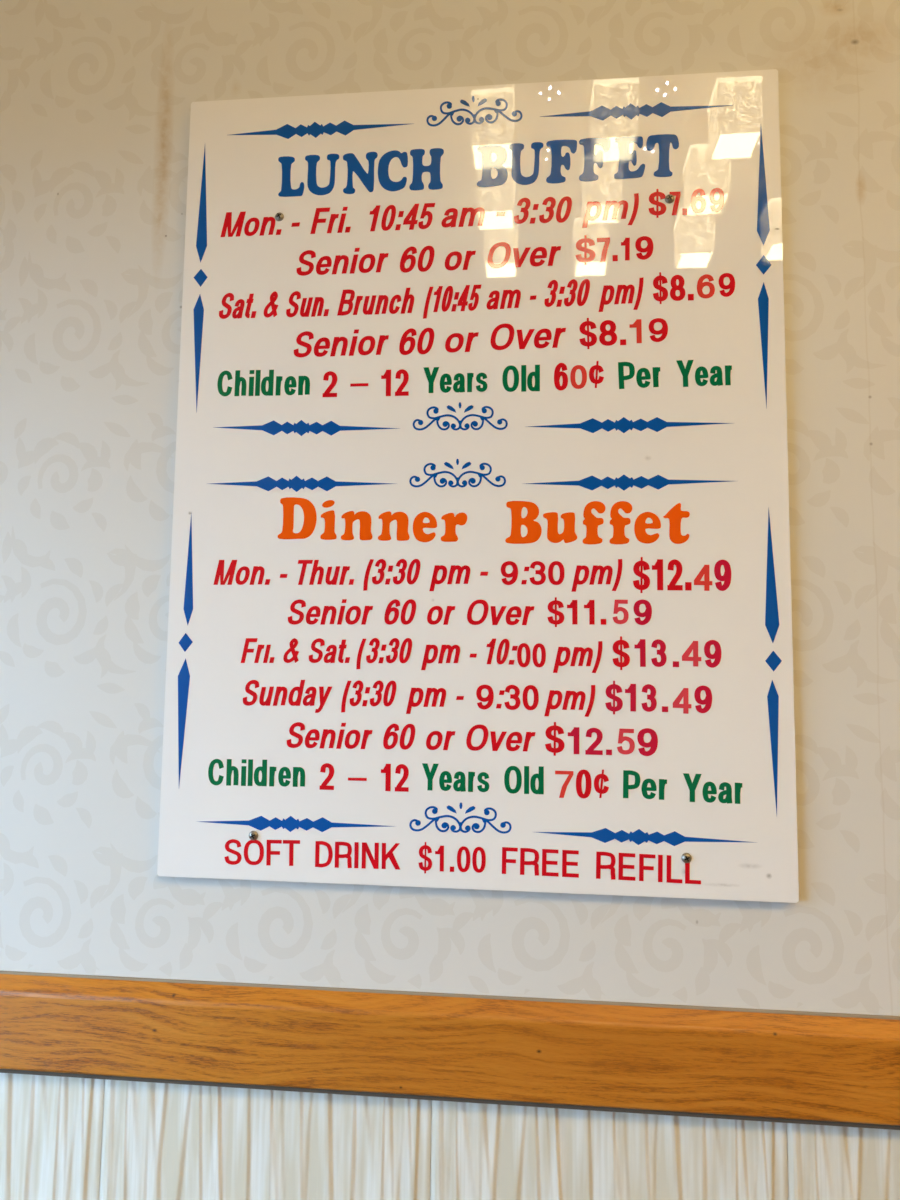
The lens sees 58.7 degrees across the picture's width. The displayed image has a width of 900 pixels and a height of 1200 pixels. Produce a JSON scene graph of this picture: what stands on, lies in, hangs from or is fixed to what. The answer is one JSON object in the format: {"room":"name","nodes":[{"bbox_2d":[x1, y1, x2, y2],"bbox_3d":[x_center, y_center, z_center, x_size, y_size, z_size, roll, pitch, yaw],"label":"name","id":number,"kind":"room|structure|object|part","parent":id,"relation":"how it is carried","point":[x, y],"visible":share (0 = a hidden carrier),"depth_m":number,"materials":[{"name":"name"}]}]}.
{"room":"buffet restaurant","nodes":[
{"label":"buffet restaurant","id":0,"kind":"room"},
{"bbox_2d":[0,0,899,1199],"bbox_3d":[1.742,-0.013,0.686,5.990,3.300,0.144,0,-5,6],"label":"wall","id":1,"kind":"structure","parent":0,"point":[97,96],"depth_m":0.79,"materials":[{"name":"paper"}]},
{"bbox_3d":[-0.499,0.983,0.742,0.318,1.060,0.002,0,-5,6],"label":"panel","id":2,"kind":"part","parent":1,"relation":"part of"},
{"bbox_3d":[-0.182,0.984,0.712,0.318,1.060,0.002,0,-5,6],"label":"panel","id":3,"kind":"part","parent":1,"relation":"part of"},
{"bbox_2d":[0,971,899,1129],"bbox_3d":[1.730,0.418,0.571,5.750,0.090,0.017,0,-5,6],"label":"trim","id":4,"kind":"structure","parent":1,"relation":"attached to","point":[782,1066],"depth_m":0.73,"materials":[{"name":"brown wood"}]},
{"bbox_2d":[157,69,798,902],"bbox_3d":[0.020,-0.128,0.787,0.604,0.805,0.008,0,-5,6],"label":"menu board","id":5,"kind":"object","parent":1,"relation":"attached to","point":[480,571],"visible":1,"depth_m":0.78,"materials":[{"name":"white plastic"}]},
{"bbox_3d":[0.135,0.985,0.681,0.318,1.060,0.002,0,-5,6],"label":"panel","id":6,"kind":"part","parent":1,"relation":"part of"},
{"bbox_3d":[0.452,0.986,0.650,0.318,1.060,0.002,0,-5,6],"label":"panel","id":7,"kind":"part","parent":1,"relation":"part of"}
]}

